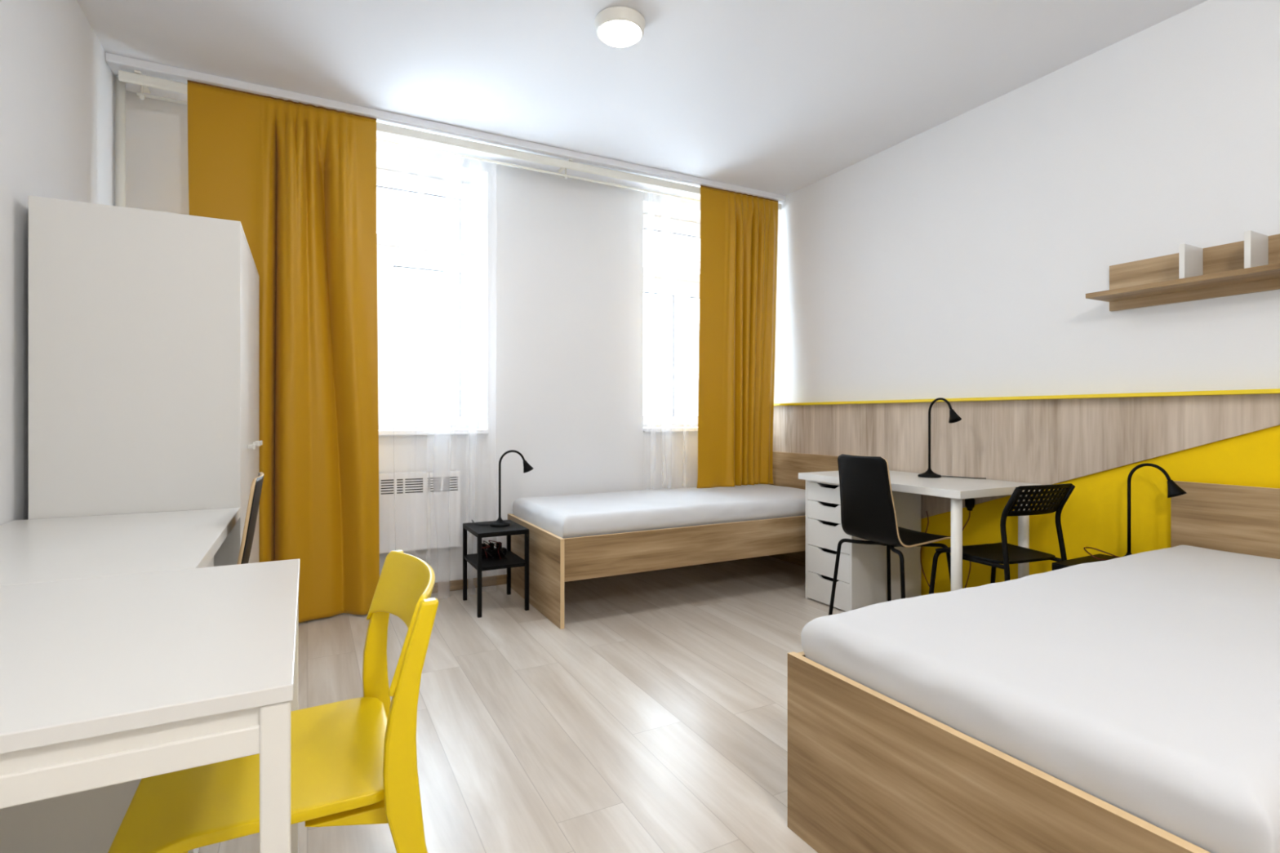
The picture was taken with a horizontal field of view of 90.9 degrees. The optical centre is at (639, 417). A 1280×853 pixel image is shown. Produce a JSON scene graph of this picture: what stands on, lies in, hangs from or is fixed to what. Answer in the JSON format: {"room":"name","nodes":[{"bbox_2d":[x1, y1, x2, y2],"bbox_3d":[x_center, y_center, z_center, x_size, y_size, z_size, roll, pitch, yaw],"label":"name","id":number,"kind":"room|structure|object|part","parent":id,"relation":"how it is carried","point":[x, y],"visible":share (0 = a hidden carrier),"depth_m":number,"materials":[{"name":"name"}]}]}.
{"room":"dormitory room","nodes":[
{"label":"dormitory room","id":0,"kind":"room"},
{"bbox_2d":[0,0,115,524],"bbox_3d":[-1.230,-0.297,0.380,0.200,2.715,6.820,0,0,-28],"label":"wall","id":1,"kind":"structure","parent":0,"point":[57,82],"depth_m":2.08,"materials":[{"name":"paint"}]},
{"bbox_2d":[125,90,700,582],"bbox_3d":[-0.890,-0.297,4.206,3.970,2.715,0.370,0,0,-28],"label":"wall","id":2,"kind":"structure","parent":0,"point":[560,260],"depth_m":4.13,"materials":[{"name":"paint"}]},
{"bbox_2d":[378,470,460,553],"bbox_3d":[-1.463,0.550,3.646,0.815,0.450,0.091,0,0,-28],"label":"radiator","id":3,"kind":"object","parent":2,"relation":"attached to","point":[418,510],"visible":0.54,"depth_m":3.69,"materials":[{"name":"white metal"}]},
{"bbox_2d":[376,168,488,435],"bbox_3d":[-1.536,-0.718,3.802,1.170,1.645,0.380,0,0,-28],"label":"window","id":4,"kind":"structure","parent":2,"relation":"in","point":[397,251],"depth_m":4.03,"materials":[{"name":"white plastic"}]},
{"bbox_3d":[-1.601,-0.310,3.861,0.024,0.150,0.040,0,0,-28],"label":"handle","id":5,"kind":"part","parent":4,"relation":"part of","materials":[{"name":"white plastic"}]},
{"bbox_2d":[376,174,471,255],"bbox_3d":[-1.600,-1.279,3.923,1.070,0.422,0.068,0,0,-28],"label":"light","id":6,"kind":"object","parent":4,"relation":"attached to","point":[389,182],"depth_m":4.03,"materials":[{"name":"glass"}]},
{"bbox_3d":[-1.520,0.090,3.771,1.166,0.030,0.309,0,0,-28],"label":"sill","id":7,"kind":"part","parent":4,"relation":"part of","materials":[{"name":"white plastic"}]},
{"bbox_2d":[105,52,786,203],"bbox_3d":[-0.735,-1.635,3.912,3.970,0.039,0.295,0,0,-28],"label":"curtain rail","id":8,"kind":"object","parent":2,"relation":"attached to","point":[116,63],"depth_m":3.64,"materials":[{"name":"metal"}]},
{"bbox_2d":[118,70,782,210],"bbox_3d":[-0.718,-1.571,3.910,3.918,0.090,0.212,0,0,-28],"label":"curtain rod","id":9,"kind":"object","parent":2,"relation":"attached to","point":[137,77],"visible":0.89,"depth_m":3.72,"materials":[{"name":"white metal"}]},
{"bbox_2d":[187,80,379,622],"bbox_3d":[-1.805,-0.293,3.246,0.853,2.682,0.145,0,0,-28],"label":"curtain","id":10,"kind":"object","parent":9,"relation":"hanging from","point":[299,179],"visible":0.71,"depth_m":3.27,"materials":[{"name":"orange fabric"}]},
{"bbox_3d":[-0.705,-1.545,3.908,3.840,0.015,0.015,0,0,-28],"label":"rod","id":11,"kind":"part","parent":9,"relation":"part of","materials":[{"name":"white metal"}]},
{"bbox_2d":[697,185,777,488],"bbox_3d":[0.711,-0.571,4.548,0.712,2.130,0.079,0,0,-31],"label":"curtain","id":12,"kind":"object","parent":9,"relation":"hanging from","point":[738,251],"visible":1,"depth_m":4.53,"materials":[{"name":"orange fabric"}]},
{"bbox_2d":[431,574,506,593],"bbox_3d":[-0.800,1.030,4.036,3.968,0.060,0.014,0,0,-28],"label":"baseboard","id":13,"kind":"structure","parent":2,"relation":"attached to","point":[453,585],"depth_m":3.89,"materials":[{"name":"brown wood"}]},
{"bbox_2d":[643,213,700,431],"bbox_3d":[0.374,-0.718,4.810,0.930,1.645,0.380,0,0,-28],"label":"window","id":14,"kind":"structure","parent":2,"relation":"in","point":[680,286],"depth_m":4.89,"materials":[{"name":"white plastic"}]},
{"bbox_3d":[0.391,0.090,4.779,0.926,0.030,0.309,0,0,-28],"label":"sill","id":15,"kind":"part","parent":14,"relation":"part of","materials":[{"name":"white plastic"}]},
{"bbox_2d":[643,219,700,282],"bbox_3d":[0.310,-1.279,4.930,0.830,0.422,0.068,0,0,-28],"label":"light","id":16,"kind":"object","parent":14,"relation":"attached to","point":[663,226],"depth_m":4.86,"materials":[{"name":"glass"}]},
{"bbox_3d":[0.309,-0.310,4.869,0.024,0.150,0.040,0,0,-28],"label":"handle","id":17,"kind":"part","parent":14,"relation":"part of","materials":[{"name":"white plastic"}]},
{"bbox_2d":[198,555,845,852],"bbox_3d":[0.615,1.120,1.353,4.370,0.120,6.820,0,0,-28],"label":"floor","id":18,"kind":"structure","parent":0,"point":[655,720],"depth_m":2.28,"materials":[{"name":"laminate"}]},
{"bbox_2d":[0,556,213,852],"bbox_3d":[-1.355,0.710,1.482,0.550,0.700,0.355,0,0,-28],"label":"drawer unit","id":19,"kind":"object","parent":18,"relation":"on","point":[88,821],"visible":0.04,"depth_m":1.35,"materials":[{"name":"white laminate"}]},
{"bbox_3d":[-1.119,0.974,1.606,0.016,0.154,0.322,0,0,-28],"label":"drawer","id":20,"kind":"part","parent":19,"relation":"part of","materials":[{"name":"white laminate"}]},
{"bbox_3d":[-1.119,0.428,1.606,0.016,0.102,0.322,0,0,-28],"label":"drawer","id":21,"kind":"part","parent":19,"relation":"part of","materials":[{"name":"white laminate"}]},
{"bbox_2d":[0,507,240,586],"bbox_3d":[-1.445,0.690,1.648,0.598,0.740,1.016,0,0,-28],"label":"desk","id":22,"kind":"object","parent":18,"relation":"on","point":[32,551],"visible":0.48,"depth_m":1.58,"materials":[{"name":"white laminate"}]},
{"bbox_2d":[115,75,125,207],"bbox_3d":[-2.467,-0.277,2.995,0.038,2.674,0.038,0,0,-28],"label":"pipe","id":23,"kind":"object","parent":18,"relation":"on","point":[120,86],"visible":0.12,"depth_m":2.98,"materials":[{"name":"white metal"}]},
{"bbox_2d":[28,195,262,566],"bbox_3d":[-1.887,0.181,2.552,0.593,1.757,0.985,0,0,-28],"label":"wardrobe","id":24,"kind":"object","parent":18,"relation":"on","point":[144,325],"visible":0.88,"depth_m":2.11,"materials":[{"name":"white laminate"}]},
{"bbox_3d":[-1.509,0.161,2.390,0.018,1.674,0.310,0,0,-28],"label":"door","id":25,"kind":"part","parent":24,"relation":"part of","materials":[{"name":"white laminate"}]},
{"bbox_3d":[-1.658,0.161,2.673,0.018,1.674,0.322,0,0,-28],"label":"door","id":26,"kind":"part","parent":24,"relation":"part of","materials":[{"name":"white laminate"}]},
{"bbox_3d":[-1.540,0.117,2.500,0.028,0.021,0.040,0,0,-28],"label":"handle","id":27,"kind":"part","parent":24,"relation":"part of","materials":[{"name":"white paint"}]},
{"bbox_3d":[-1.807,0.161,2.955,0.018,1.674,0.310,0,0,-28],"label":"door","id":28,"kind":"part","parent":24,"relation":"part of","materials":[{"name":"white laminate"}]},
{"bbox_3d":[-1.671,0.117,2.748,0.028,0.021,0.040,0,0,-28],"label":"handle","id":29,"kind":"part","parent":24,"relation":"part of","materials":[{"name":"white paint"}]},
{"bbox_2d":[0,559,299,852],"bbox_3d":[-0.924,0.690,0.917,0.750,0.740,0.760,0,0,-28],"label":"table","id":30,"kind":"object","parent":18,"relation":"on","point":[106,681],"visible":0.99,"depth_m":0.77,"materials":[{"name":"white laminate"}]},
{"bbox_3d":[-0.441,0.700,0.763,0.032,0.720,0.032,0,0,-28],"label":"leg","id":31,"kind":"part","parent":30,"relation":"part of","materials":[{"name":"white paint"}]},
{"bbox_3d":[-0.778,0.700,1.402,0.032,0.720,0.032,0,0,-28],"label":"leg","id":32,"kind":"part","parent":30,"relation":"part of","materials":[{"name":"white paint"}]},
{"bbox_2d":[236,471,263,564],"bbox_3d":[-1.428,0.624,1.932,0.473,0.875,0.489,0,0,-28],"label":"chair","id":33,"kind":"object","parent":18,"relation":"on","point":[257,482],"visible":0.24,"depth_m":1.92,"materials":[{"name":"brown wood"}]},
{"bbox_2d":[107,550,439,852],"bbox_3d":[-0.596,0.674,1.122,0.510,0.774,0.444,0,0,-28],"label":"chair","id":34,"kind":"object","parent":18,"relation":"on","point":[353,762],"visible":0.89,"depth_m":1.01,"materials":[{"name":"yellow plastic"}]},
{"bbox_3d":[-0.641,0.614,1.097,0.391,0.040,0.386,0,0,-28],"label":"seat","id":35,"kind":"part","parent":34,"relation":"part of","materials":[{"name":"yellow plastic"}]},
{"bbox_3d":[-0.462,0.645,1.006,0.128,0.032,0.022,0,0,-28],"label":"rail","id":36,"kind":"part","parent":34,"relation":"part of","materials":[{"name":"yellow plastic"}]},
{"bbox_3d":[-0.532,0.677,1.392,0.147,0.765,0.025,0,0,-28],"label":"leg","id":37,"kind":"part","parent":34,"relation":"part of","materials":[{"name":"yellow plastic"}]},
{"bbox_3d":[-0.449,0.363,1.199,0.100,0.152,0.426,0,0,-28],"label":"backrest","id":38,"kind":"part","parent":34,"relation":"part of","materials":[{"name":"yellow plastic"}]},
{"bbox_3d":[-0.337,0.677,1.021,0.147,0.765,0.025,0,0,-28],"label":"leg","id":39,"kind":"part","parent":34,"relation":"part of","materials":[{"name":"yellow plastic"}]},
{"bbox_2d":[462,520,528,617],"bbox_3d":[-0.818,0.838,3.559,0.280,0.445,0.370,0,0,-28],"label":"bedside table","id":40,"kind":"object","parent":18,"relation":"on","point":[480,563],"depth_m":3.48,"materials":[{"name":"black metal"}]},
{"bbox_3d":[-1.014,0.850,3.653,0.021,0.421,0.021,0,0,-28],"label":"leg","id":41,"kind":"part","parent":40,"relation":"part of","materials":[{"name":"black metal"}]},
{"bbox_3d":[-0.851,0.850,3.345,0.021,0.421,0.021,0,0,-28],"label":"leg","id":42,"kind":"part","parent":40,"relation":"part of","materials":[{"name":"black metal"}]},
{"bbox_3d":[-0.875,0.760,3.587,0.055,0.068,0.076,0,0,8],"label":"cord","id":43,"kind":"part","parent":40,"relation":"part of","materials":[{"name":"black plastic"}]},
{"bbox_3d":[-0.859,0.750,3.579,0.061,0.088,0.115,0,0,-28],"label":"cord","id":44,"kind":"part","parent":40,"relation":"part of","materials":[{"name":"plastic"}]},
{"bbox_3d":[-0.820,0.752,3.580,0.160,0.092,0.201,0,0,-28],"label":"power strip","id":45,"kind":"part","parent":40,"relation":"part of","materials":[{"name":"black plastic"}]},
{"bbox_2d":[463,551,525,571],"bbox_3d":[-0.818,0.807,3.559,0.274,0.018,0.364,0,0,-28],"label":"shelf","id":46,"kind":"object","parent":40,"relation":"attached to","point":[490,563],"depth_m":3.48,"materials":[{"name":"black metal"}]},
{"bbox_3d":[-0.807,0.750,3.592,0.084,0.088,0.148,0,0,-28],"label":"cord","id":47,"kind":"part","parent":40,"relation":"part of","materials":[{"name":"black plastic"}]},
{"bbox_3d":[-0.781,0.762,3.600,0.053,0.064,0.193,0,0,-40],"label":"cord","id":48,"kind":"part","parent":40,"relation":"part of","materials":[{"name":"plastic"}]},
{"bbox_2d":[471,449,533,527],"bbox_3d":[-0.790,0.402,3.604,0.357,0.427,0.148,0,0,-8],"label":"table lamp","id":49,"kind":"object","parent":40,"relation":"on","point":[499,522],"visible":1,"depth_m":3.58,"materials":[{"name":"black plastic"}]},
{"bbox_3d":[-0.915,0.603,3.606,0.152,0.022,0.029,0,0,29],"label":"power cord","id":50,"kind":"part","parent":49,"relation":"part of","materials":[{"name":"plastic"}]},
{"bbox_3d":[-0.785,0.850,3.774,0.021,0.421,0.021,0,0,-28],"label":"leg","id":51,"kind":"part","parent":40,"relation":"part of","materials":[{"name":"black metal"}]},
{"bbox_3d":[-0.622,0.850,3.466,0.021,0.421,0.021,0,0,-28],"label":"leg","id":52,"kind":"part","parent":40,"relation":"part of","materials":[{"name":"black metal"}]},
{"bbox_2d":[507,451,838,629],"bbox_3d":[0.276,0.660,4.037,2.020,0.800,0.940,0,0,-28],"label":"bed","id":53,"kind":"object","parent":18,"relation":"on","point":[554,560],"visible":0.55,"depth_m":3.50,"materials":[{"name":"brown wood"}]},
{"bbox_3d":[-0.607,0.835,3.571,0.022,0.450,0.940,0,0,-28],"label":"footboard","id":54,"kind":"part","parent":53,"relation":"part of","materials":[{"name":"brown wood"}]},
{"bbox_2d":[512,484,805,538],"bbox_3d":[0.276,0.584,4.037,1.976,0.169,0.906,0,0,-28],"label":"mattress","id":55,"kind":"object","parent":53,"relation":"on","point":[569,516],"visible":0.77,"depth_m":3.67,"materials":[{"name":"grey fabric"}]},
{"bbox_3d":[0.488,0.720,3.636,1.975,0.216,0.020,0,0,-28],"label":"rail","id":56,"kind":"part","parent":53,"relation":"part of","materials":[{"name":"brown wood"}]},
{"bbox_3d":[1.160,0.660,4.503,0.022,0.800,0.940,0,0,-28],"label":"headboard","id":57,"kind":"part","parent":53,"relation":"part of","materials":[{"name":"brown wood"}]},
{"bbox_2d":[805,480,920,611],"bbox_3d":[1.294,0.710,3.661,0.550,0.700,0.355,0,0,-28],"label":"drawer unit","id":58,"kind":"object","parent":18,"relation":"on","point":[862,573],"visible":0.5,"depth_m":3.54,"materials":[{"name":"white laminate"}]},
{"bbox_3d":[1.059,0.428,3.537,0.016,0.102,0.322,0,0,-28],"label":"drawer","id":59,"kind":"part","parent":58,"relation":"part of","materials":[{"name":"white laminate"}]},
{"bbox_3d":[1.059,0.533,3.537,0.016,0.102,0.322,0,0,-28],"label":"drawer","id":60,"kind":"part","parent":58,"relation":"part of","materials":[{"name":"white laminate"}]},
{"bbox_3d":[1.059,0.974,3.537,0.016,0.154,0.322,0,0,-28],"label":"drawer","id":61,"kind":"part","parent":58,"relation":"part of","materials":[{"name":"white laminate"}]},
{"bbox_3d":[1.059,0.818,3.537,0.016,0.152,0.322,0,0,-28],"label":"drawer","id":62,"kind":"part","parent":58,"relation":"part of","materials":[{"name":"white laminate"}]},
{"bbox_3d":[1.059,0.663,3.537,0.016,0.152,0.322,0,0,-28],"label":"drawer","id":63,"kind":"part","parent":58,"relation":"part of","materials":[{"name":"white laminate"}]},
{"bbox_2d":[828,453,951,615],"bbox_3d":[1.276,0.624,3.185,0.473,0.875,0.489,0,0,-28],"label":"chair","id":64,"kind":"object","parent":18,"relation":"on","point":[868,510],"visible":0.94,"depth_m":3.09,"materials":[{"name":"black wood"}]},
{"bbox_3d":[1.103,0.844,3.241,0.268,0.434,0.037,0,0,25],"label":"leg","id":65,"kind":"part","parent":64,"relation":"part of","materials":[{"name":"black metal"}]},
{"bbox_3d":[1.272,0.627,3.183,0.210,0.010,0.090,0,0,-28],"label":"mounting plate","id":66,"kind":"part","parent":64,"relation":"part of","materials":[{"name":"black metal"}]},
{"bbox_3d":[1.315,0.843,3.331,0.043,0.438,0.335,0,0,27],"label":"leg","id":67,"kind":"part","parent":64,"relation":"part of","materials":[{"name":"black metal"}]},
{"bbox_3d":[1.224,0.844,3.011,0.037,0.434,0.268,0,0,9],"label":"leg","id":68,"kind":"part","parent":64,"relation":"part of","materials":[{"name":"black metal"}]},
{"bbox_3d":[1.419,0.843,3.135,0.335,0.438,0.043,0,0,8],"label":"leg","id":69,"kind":"part","parent":64,"relation":"part of","materials":[{"name":"black metal"}]},
{"bbox_2d":[798,470,1041,591],"bbox_3d":[1.428,0.692,3.353,0.605,0.737,1.030,0,0,-28],"label":"desk","id":70,"kind":"object","parent":18,"relation":"on","point":[957,489],"visible":0.55,"depth_m":2.99,"materials":[{"name":"white laminate"}]},
{"bbox_2d":[920,511,934,593],"bbox_3d":[1.635,0.776,3.526,0.018,0.493,0.156,0,0,-24],"label":"extension cord","id":71,"kind":"object","parent":70,"relation":"hanging from","point":[926,511],"visible":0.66,"depth_m":3.56,"materials":[{"name":"black plastic"}]},
{"bbox_2d":[917,397,986,479],"bbox_3d":[1.626,0.110,3.321,0.322,0.427,0.169,0,0,41],"label":"table lamp","id":72,"kind":"object","parent":70,"relation":"on","point":[954,417],"visible":1,"depth_m":3.37,"materials":[{"name":"black plastic"}]},
{"bbox_3d":[1.707,0.319,3.345,0.230,0.006,0.019,0,0,39],"label":"power cord","id":73,"kind":"part","parent":72,"relation":"part of","materials":[{"name":"plastic"}]},
{"bbox_3d":[1.421,0.710,2.830,0.047,0.700,0.047,0,0,-28],"label":"leg","id":74,"kind":"part","parent":70,"relation":"part of","materials":[{"name":"white paint"}]},
{"bbox_2d":[962,497,974,588],"bbox_3d":[1.709,0.741,3.429,0.049,0.624,0.230,0,0,-28],"label":"extension cord","id":75,"kind":"object","parent":70,"relation":"hanging from","point":[969,503],"visible":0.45,"depth_m":3.34,"materials":[{"name":"black plastic"}]},
{"bbox_3d":[1.864,0.710,3.063,0.047,0.700,0.047,0,0,-28],"label":"leg","id":76,"kind":"part","parent":70,"relation":"part of","materials":[{"name":"white paint"}]},
{"bbox_2d":[928,483,1075,594],"bbox_3d":[1.639,0.672,2.870,0.431,0.778,0.483,0,0,-20],"label":"chair","id":77,"kind":"object","parent":18,"relation":"on","point":[996,554],"visible":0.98,"depth_m":2.73,"materials":[{"name":"black plastic"}]},
{"bbox_3d":[1.567,0.841,3.065,0.431,0.440,0.068,0,0,-20],"label":"leg","id":78,"kind":"part","parent":77,"relation":"part of","materials":[{"name":"black metal"}]},
{"bbox_3d":[1.631,0.623,2.892,0.400,0.026,0.366,0,0,-20],"label":"seat","id":79,"kind":"part","parent":77,"relation":"part of","materials":[{"name":"black plastic"}]},
{"bbox_3d":[1.546,0.675,2.638,0.037,0.771,0.088,0,0,-20],"label":"leg","id":80,"kind":"part","parent":77,"relation":"part of","materials":[{"name":"black metal"}]},
{"bbox_3d":[1.706,0.353,2.691,0.340,0.139,0.099,0,0,-20],"label":"backrest","id":81,"kind":"part","parent":77,"relation":"part of","materials":[{"name":"black plastic"}]},
{"bbox_3d":[1.861,0.675,2.755,0.037,0.771,0.088,0,0,-20],"label":"leg","id":82,"kind":"part","parent":77,"relation":"part of","materials":[{"name":"black metal"}]},
{"bbox_2d":[787,480,1279,852],"bbox_3d":[1.502,0.660,1.691,2.040,0.800,0.940,0,0,-28],"label":"bed","id":83,"kind":"object","parent":18,"relation":"on","point":[868,771],"visible":0.52,"depth_m":1.34,"materials":[{"name":"brown wood"}]},
{"bbox_3d":[1.291,0.720,2.093,1.995,0.216,0.020,0,0,-28],"label":"rail","id":84,"kind":"part","parent":83,"relation":"part of","materials":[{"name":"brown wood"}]},
{"bbox_3d":[0.610,0.835,1.221,0.022,0.450,0.940,0,0,-28],"label":"footboard","id":85,"kind":"part","parent":83,"relation":"part of","materials":[{"name":"brown wood"}]},
{"bbox_2d":[800,545,1279,852],"bbox_3d":[1.501,0.585,1.691,1.994,0.167,0.907,0,0,-28],"label":"mattress","id":86,"kind":"object","parent":83,"relation":"on","point":[1146,684],"visible":0.9,"depth_m":1.28,"materials":[{"name":"grey fabric"}]},
{"bbox_3d":[2.395,0.660,2.162,0.022,0.800,0.940,0,0,-28],"label":"headboard","id":87,"kind":"part","parent":83,"relation":"part of","materials":[{"name":"brown wood"}]},
{"bbox_2d":[1051,554,1116,570],"bbox_3d":[1.971,0.838,2.631,0.370,0.445,0.280,0,0,-28],"label":"bedside table","id":88,"kind":"object","parent":18,"relation":"on","point":[1062,564],"visible":0.2,"depth_m":2.69,"materials":[{"name":"black metal"}]},
{"bbox_2d":[1083,462,1186,560],"bbox_3d":[2.068,0.402,2.638,0.127,0.427,0.358,0,0,-35],"label":"table lamp","id":89,"kind":"object","parent":88,"relation":"on","point":[1174,490],"visible":0.83,"depth_m":2.64,"materials":[{"name":"black plastic"}]},
{"bbox_3d":[2.016,0.593,2.740,0.155,0.042,0.103,0,0,9],"label":"power cord","id":90,"kind":"part","parent":89,"relation":"part of","materials":[{"name":"black plastic"}]},
{"bbox_2d":[76,0,1207,195],"bbox_3d":[0.615,-1.715,1.353,4.370,0.120,6.820,0,0,-28],"label":"ceiling","id":91,"kind":"structure","parent":0,"point":[781,97],"depth_m":2.90,"materials":[{"name":"paint"}]},
{"bbox_2d":[594,5,644,47],"bbox_3d":[-0.084,-1.621,2.635,0.212,0.068,0.212,0,0,-28],"label":"ceiling lamp","id":92,"kind":"object","parent":91,"relation":"attached to","point":[620,26],"visible":1,"depth_m":2.58,"materials":[{"name":"white paint"}]},
{"bbox_2d":[599,20,640,47],"bbox_3d":[-0.084,-1.598,2.635,0.175,0.022,0.175,0,0,-28],"label":"diffuser","id":93,"kind":"object","parent":92,"relation":"attached to","point":[620,33],"depth_m":2.61,"materials":[{"name":"white plastic"}]},
{"bbox_2d":[773,0,1279,403],"bbox_3d":[2.459,-0.297,2.326,0.200,2.715,6.820,0,0,-28],"label":"wall","id":94,"kind":"structure","parent":0,"point":[961,257],"depth_m":3.01,"materials":[{"name":"paint"}]},
{"bbox_2d":[773,388,1279,519],"bbox_3d":[1.773,0.465,3.337,0.070,1.135,3.648,0,0,-28],"label":"wall panel","id":95,"kind":"object","parent":94,"relation":"attached to","point":[1048,439],"visible":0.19,"depth_m":3.12,"materials":[{"name":"brown wood"}]},
{"bbox_2d":[920,425,1279,595],"bbox_3d":[2.413,0.487,2.206,0.013,1.146,6.250,0,0,-28],"label":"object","id":96,"kind":"structure","parent":94,"relation":"attached to","point":[1095,514],"depth_m":2.80,"materials":[{"name":"yellow paint"}]},
{"bbox_2d":[1085,230,1279,311],"bbox_3d":[2.224,-0.570,2.332,0.210,0.200,0.950,0,0,-28],"label":"wall shelf","id":97,"kind":"object","parent":94,"relation":"attached to","point":[1251,264],"visible":1,"depth_m":2.46,"materials":[{"name":"brown wood"}]}
]}

